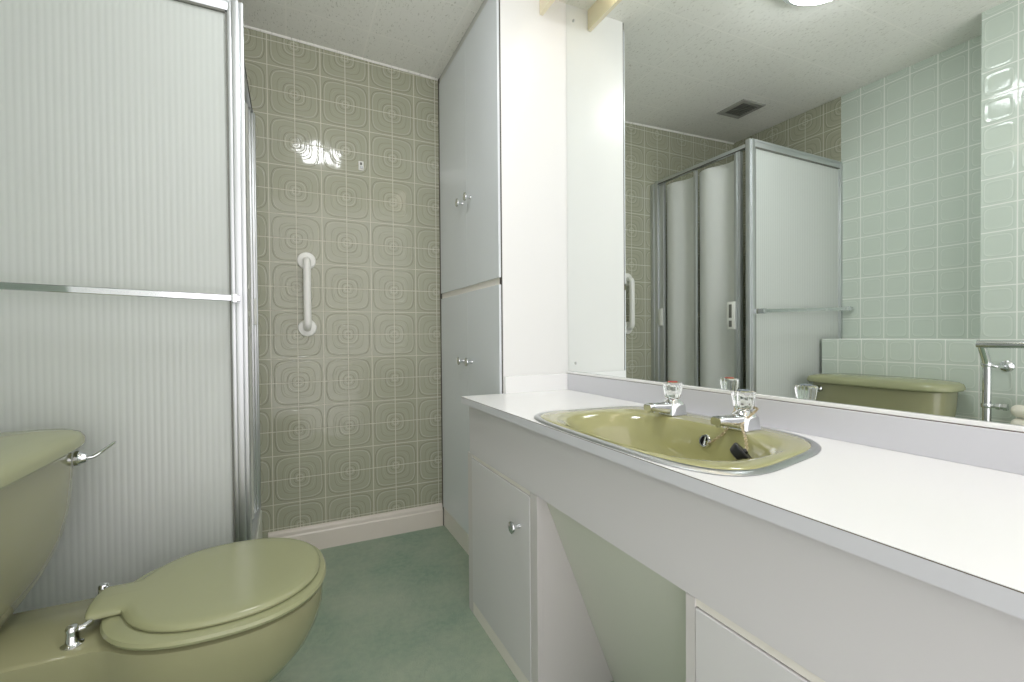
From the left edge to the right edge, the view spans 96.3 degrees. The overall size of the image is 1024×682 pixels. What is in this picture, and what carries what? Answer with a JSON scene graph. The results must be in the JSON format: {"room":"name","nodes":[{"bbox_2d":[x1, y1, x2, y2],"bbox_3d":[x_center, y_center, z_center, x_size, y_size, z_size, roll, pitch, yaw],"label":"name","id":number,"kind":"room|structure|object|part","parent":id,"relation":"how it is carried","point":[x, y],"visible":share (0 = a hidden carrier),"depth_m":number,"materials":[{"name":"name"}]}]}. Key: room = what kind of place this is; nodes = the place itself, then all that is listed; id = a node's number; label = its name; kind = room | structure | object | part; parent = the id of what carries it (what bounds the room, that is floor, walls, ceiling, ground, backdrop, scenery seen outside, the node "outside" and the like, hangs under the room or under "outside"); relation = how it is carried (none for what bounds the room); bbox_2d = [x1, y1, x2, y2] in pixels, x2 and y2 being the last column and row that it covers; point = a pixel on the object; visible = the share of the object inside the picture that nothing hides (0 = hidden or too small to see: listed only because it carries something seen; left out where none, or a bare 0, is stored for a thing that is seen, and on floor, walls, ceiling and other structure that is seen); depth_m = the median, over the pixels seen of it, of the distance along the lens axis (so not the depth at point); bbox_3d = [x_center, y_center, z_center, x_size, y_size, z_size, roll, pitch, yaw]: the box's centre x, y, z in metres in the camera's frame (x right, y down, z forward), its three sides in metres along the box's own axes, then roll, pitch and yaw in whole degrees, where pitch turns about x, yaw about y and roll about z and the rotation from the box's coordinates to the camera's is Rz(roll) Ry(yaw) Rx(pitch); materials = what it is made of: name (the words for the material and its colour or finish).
{"room":"bathroom","nodes":[
{"label":"bathroom","id":0,"kind":"room"},
{"bbox_2d":[244,27,441,537],"bbox_3d":[-0.999,-0.232,2.160,2.132,2.414,0.100,-1,1,-26],"label":"wall","id":1,"kind":"structure","parent":0,"point":[350,410],"depth_m":2.20,"materials":[{"name":"green tile"}]},
{"bbox_2d":[297,252,316,336],"bbox_3d":[-0.937,-0.215,2.097,0.080,0.390,0.066,-1,1,-26],"label":"grab rail","id":2,"kind":"object","parent":1,"relation":"attached to","point":[306,261],"visible":1,"depth_m":2.08,"materials":[{"name":"white plastic"}]},
{"bbox_2d":[244,25,437,80],"bbox_3d":[-1.120,-1.378,2.033,1.631,0.064,0.006,-1,1,-26],"label":"trim","id":3,"kind":"structure","parent":1,"relation":"attached to","point":[245,26],"depth_m":2.17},
{"bbox_2d":[268,503,442,549],"bbox_3d":[-0.730,0.915,2.234,0.809,0.115,0.018,-1,1,-26],"label":"baseboard","id":4,"kind":"structure","parent":1,"relation":"attached to","point":[363,528],"depth_m":2.24,"materials":[{"name":"beige paint"}]},
{"bbox_2d":[358,161,363,170],"bbox_3d":[-0.730,-0.850,2.220,0.024,0.044,0.016,-1,1,-26],"label":"wall bracket","id":5,"kind":"object","parent":1,"relation":"attached to","point":[361,163],"visible":1,"depth_m":2.22,"materials":[{"name":"white plastic"}]},
{"bbox_2d":[238,0,567,78],"bbox_3d":[-0.392,-1.418,0.871,2.132,0.172,2.931,-1,1,-26],"label":"ceiling","id":6,"kind":"structure","parent":0,"point":[418,36],"depth_m":1.99,"materials":[{"name":"white paint"}]},
{"bbox_2d":[539,0,554,15],"bbox_3d":[0.531,-1.305,0.923,0.016,0.085,1.920,-1,1,-26],"label":"light pelmet","id":7,"kind":"object","parent":6,"relation":"attached to","point":[544,5],"visible":1,"depth_m":1.76,"materials":[{"name":"beige wood"}]},
{"bbox_2d":[271,526,613,681],"bbox_3d":[-0.372,1.036,0.901,2.132,0.100,2.931,-1,1,-26],"label":"floor","id":8,"kind":"structure","parent":0,"point":[394,608],"depth_m":1.61,"materials":[{"name":"green carpet"}]},
{"bbox_2d":[0,429,325,681],"bbox_3d":[-0.820,0.599,0.990,0.776,0.778,0.614,-1,1,-26],"label":"toilet","id":9,"kind":"object","parent":8,"relation":"on","point":[241,611],"visible":1,"depth_m":0.93,"materials":[{"name":"green ceramic"}]},
{"bbox_3d":[-1.058,0.237,0.872,0.254,0.047,0.614,-1,1,-26],"label":"cistern lid","id":10,"kind":"part","parent":9,"relation":"part of","materials":[{"name":"green ceramic"}]},
{"bbox_3d":[-1.030,0.278,1.134,0.079,0.050,0.037,-1,1,-35],"label":"flush lever","id":11,"kind":"part","parent":9,"relation":"part of","materials":[{"name":"silver metal"}]},
{"bbox_3d":[-0.677,0.542,1.049,0.440,0.017,0.380,-1,1,-26],"label":"seat lid","id":12,"kind":"part","parent":9,"relation":"part of","materials":[{"name":"green plastic"}]},
{"bbox_3d":[-0.658,0.560,1.059,0.423,0.018,0.418,-1,1,-26],"label":"seat","id":13,"kind":"part","parent":9,"relation":"part of","materials":[{"name":"green plastic"}]},
{"bbox_2d":[256,510,261,538],"bbox_3d":[-1.315,0.871,1.546,0.796,0.229,0.742,-1,1,-26],"label":"shower tray","id":14,"kind":"object","parent":8,"relation":"on","point":[259,530],"visible":0.03,"depth_m":1.94,"materials":[{"name":"white ceramic"}]},
{"bbox_2d":[0,0,260,613],"bbox_3d":[-1.307,-0.127,1.511,0.806,1.768,0.800,-1,1,-26],"label":"shower enclosure","id":15,"kind":"object","parent":14,"relation":"on","point":[129,267],"visible":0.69,"depth_m":1.27,"materials":[{"name":"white glass"}]},
{"bbox_3d":[-1.179,-0.990,1.201,0.751,0.036,0.026,-1,1,-26],"label":"rail","id":16,"kind":"part","parent":15,"relation":"part of","materials":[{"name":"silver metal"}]},
{"bbox_3d":[-0.822,-0.130,1.384,0.042,1.768,0.032,-1,1,-26],"label":"corner post","id":17,"kind":"part","parent":15,"relation":"part of","materials":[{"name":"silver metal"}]},
{"bbox_3d":[-0.994,-0.994,1.689,0.024,0.024,0.678,-1,1,-26],"label":"head rail","id":18,"kind":"part","parent":15,"relation":"part of","materials":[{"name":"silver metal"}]},
{"bbox_3d":[-0.861,-0.108,1.489,0.012,0.150,0.048,-1,1,-26],"label":"door handle","id":19,"kind":"part","parent":15,"relation":"part of","materials":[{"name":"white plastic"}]},
{"bbox_3d":[-1.065,-0.116,1.821,0.032,1.690,0.239,-1,1,-20],"label":"door panel","id":20,"kind":"part","parent":15,"relation":"part of","materials":[{"name":"plastic"}]},
{"bbox_3d":[-1.101,-0.126,1.965,0.010,0.110,0.032,-1,1,-26],"label":"catch plate","id":21,"kind":"part","parent":15,"relation":"part of","materials":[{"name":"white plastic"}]},
{"bbox_3d":[-0.977,0.743,1.712,0.034,0.018,0.678,-1,1,-26],"label":"sill","id":22,"kind":"part","parent":15,"relation":"part of","materials":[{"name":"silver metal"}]},
{"bbox_2d":[438,0,567,554],"bbox_3d":[-0.089,-0.197,2.122,0.337,2.331,0.759,-1,1,-26],"label":"tall cabinet","id":23,"kind":"object","parent":8,"relation":"on","point":[502,111],"visible":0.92,"depth_m":1.82,"materials":[{"name":"grey wood"}]},
{"bbox_3d":[-0.280,-0.787,2.206,0.018,1.085,0.391,-1,1,-26],"label":"door","id":24,"kind":"part","parent":23,"relation":"part of","materials":[{"name":"white wood"}]},
{"bbox_3d":[-0.271,0.326,2.220,0.018,1.086,0.391,-1,1,-26],"label":"door","id":25,"kind":"part","parent":23,"relation":"part of","materials":[{"name":"white wood"}]},
{"bbox_3d":[-0.238,-0.622,2.066,0.032,0.038,0.038,-1,1,-26],"label":"knob","id":26,"kind":"part","parent":23,"relation":"part of","materials":[{"name":"silver metal"}]},
{"bbox_3d":[-0.232,0.090,2.075,0.032,0.038,0.038,-1,1,-26],"label":"knob","id":27,"kind":"part","parent":23,"relation":"part of","materials":[{"name":"silver metal"}]},
{"bbox_3d":[-0.211,-1.346,2.053,0.017,0.030,0.722,-1,1,-26],"label":"rail","id":28,"kind":"part","parent":23,"relation":"part of","materials":[{"name":"grey wood"}]},
{"bbox_3d":[-0.193,-0.621,1.974,0.032,0.038,0.038,-1,1,-26],"label":"knob","id":29,"kind":"part","parent":23,"relation":"part of","materials":[{"name":"silver metal"}]},
{"bbox_3d":[-0.188,0.091,1.983,0.032,0.038,0.038,-1,1,-26],"label":"knob","id":30,"kind":"part","parent":23,"relation":"part of","materials":[{"name":"silver metal"}]},
{"bbox_3d":[-0.201,-0.230,2.067,0.014,0.041,0.722,-1,1,-26],"label":"rail","id":31,"kind":"part","parent":23,"relation":"part of","materials":[{"name":"white paint"}]},
{"bbox_3d":[-0.120,-0.784,1.875,0.018,1.085,0.342,-1,1,-26],"label":"door","id":32,"kind":"part","parent":23,"relation":"part of","materials":[{"name":"white wood"}]},
{"bbox_3d":[-0.111,0.329,1.889,0.018,1.086,0.342,-1,1,-26],"label":"door","id":33,"kind":"part","parent":23,"relation":"part of","materials":[{"name":"white wood"}]},
{"bbox_3d":[0.092,-0.195,1.798,0.292,2.331,0.018,-1,1,-26],"label":"panel","id":34,"kind":"part","parent":23,"relation":"part of","materials":[{"name":"white laminate"}]},
{"bbox_2d":[468,451,612,681],"bbox_3d":[0.135,0.688,1.526,0.462,0.572,0.519,-1,1,-26],"label":"vanity cabinet","id":35,"kind":"object","parent":8,"relation":"on","point":[524,592],"visible":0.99,"depth_m":1.28,"materials":[{"name":"grey wood"}]},
{"bbox_3d":[-0.039,0.410,1.438,0.016,0.012,0.440,-1,1,-26],"label":"rail","id":36,"kind":"part","parent":35,"relation":"part of","materials":[{"name":"white paint"}]},
{"bbox_3d":[-0.035,0.955,1.445,0.018,0.044,0.440,-1,1,-26],"label":"rail","id":37,"kind":"part","parent":35,"relation":"part of","materials":[{"name":"white paint"}]},
{"bbox_3d":[-0.039,0.674,1.440,0.017,0.511,0.437,-1,1,-26],"label":"door","id":38,"kind":"part","parent":35,"relation":"part of","materials":[{"name":"white laminate"}]},
{"bbox_3d":[0.007,0.522,1.288,0.029,0.034,0.034,-1,1,-26],"label":"knob","id":39,"kind":"part","parent":35,"relation":"part of","materials":[{"name":"silver metal"}]},
{"bbox_2d":[461,371,1023,681],"bbox_3d":[0.443,0.268,0.894,0.462,0.274,1.920,-1,1,-26],"label":"countertop","id":40,"kind":"structure","parent":35,"relation":"on","point":[893,551],"depth_m":0.65,"materials":[{"name":"grey laminate"}]},
{"bbox_2d":[644,381,686,415],"bbox_3d":[0.396,0.149,1.193,0.116,0.087,0.055,-1,1,-26],"label":"tap","id":41,"kind":"object","parent":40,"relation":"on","point":[671,406],"visible":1,"depth_m":1.18,"materials":[{"name":"silver metal"}]},
{"bbox_3d":[0.422,0.130,1.205,0.047,0.044,0.047,0,1,42],"label":"handle","id":42,"kind":"part","parent":41,"relation":"part of","materials":[{"name":"clear plastic"}]},
{"bbox_2d":[534,406,820,475],"bbox_3d":[0.345,0.274,1.048,0.420,0.158,0.647,-1,1,-26],"label":"washbasin","id":43,"kind":"object","parent":40,"relation":"in","point":[680,442],"visible":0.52,"depth_m":1.06,"materials":[{"name":"green ceramic"}]},
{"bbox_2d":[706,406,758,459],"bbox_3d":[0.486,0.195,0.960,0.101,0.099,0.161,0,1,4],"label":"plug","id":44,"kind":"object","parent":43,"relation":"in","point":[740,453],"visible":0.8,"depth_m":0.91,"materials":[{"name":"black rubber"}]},
{"bbox_2d":[710,389,760,431],"bbox_3d":[0.485,0.151,1.000,0.116,0.087,0.055,-1,1,-26],"label":"tap","id":45,"kind":"object","parent":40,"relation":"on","point":[743,400],"visible":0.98,"depth_m":0.99,"materials":[{"name":"silver metal"}]},
{"bbox_3d":[0.511,0.131,1.012,0.047,0.044,0.047,0,1,42],"label":"handle","id":46,"kind":"part","parent":45,"relation":"part of","materials":[{"name":"clear plastic"}]},
{"bbox_2d":[547,503,685,681],"bbox_3d":[0.302,0.693,1.040,0.237,0.570,0.500,-1,1,-26],"label":"wall","id":47,"kind":"structure","parent":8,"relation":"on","point":[637,615],"depth_m":1.04,"materials":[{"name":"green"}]},
{"bbox_2d":[686,592,824,681],"bbox_3d":[0.582,0.696,0.603,0.462,0.572,0.528,-1,1,-26],"label":"vanity cabinet","id":48,"kind":"object","parent":8,"relation":"on","point":[718,649],"visible":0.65,"depth_m":0.68,"materials":[{"name":"grey wood"}]},
{"bbox_3d":[0.403,0.682,0.527,0.017,0.511,0.467,-1,1,-26],"label":"door","id":49,"kind":"part","parent":48,"relation":"part of","materials":[{"name":"white laminate"}]},
{"bbox_3d":[0.557,-0.233,1.284,0.094,2.414,2.831,-1,1,-26],"label":"wall","id":50,"kind":"structure","parent":0,"visible":0},
{"bbox_2d":[566,0,1023,425],"bbox_3d":[0.640,-0.608,0.982,0.008,1.472,1.920,-1,1,-26],"label":"wall mirror","id":51,"kind":"object","parent":50,"relation":"attached to","point":[817,200],"visible":1,"depth_m":1.00,"materials":[{"name":"white mirror"}]}
]}

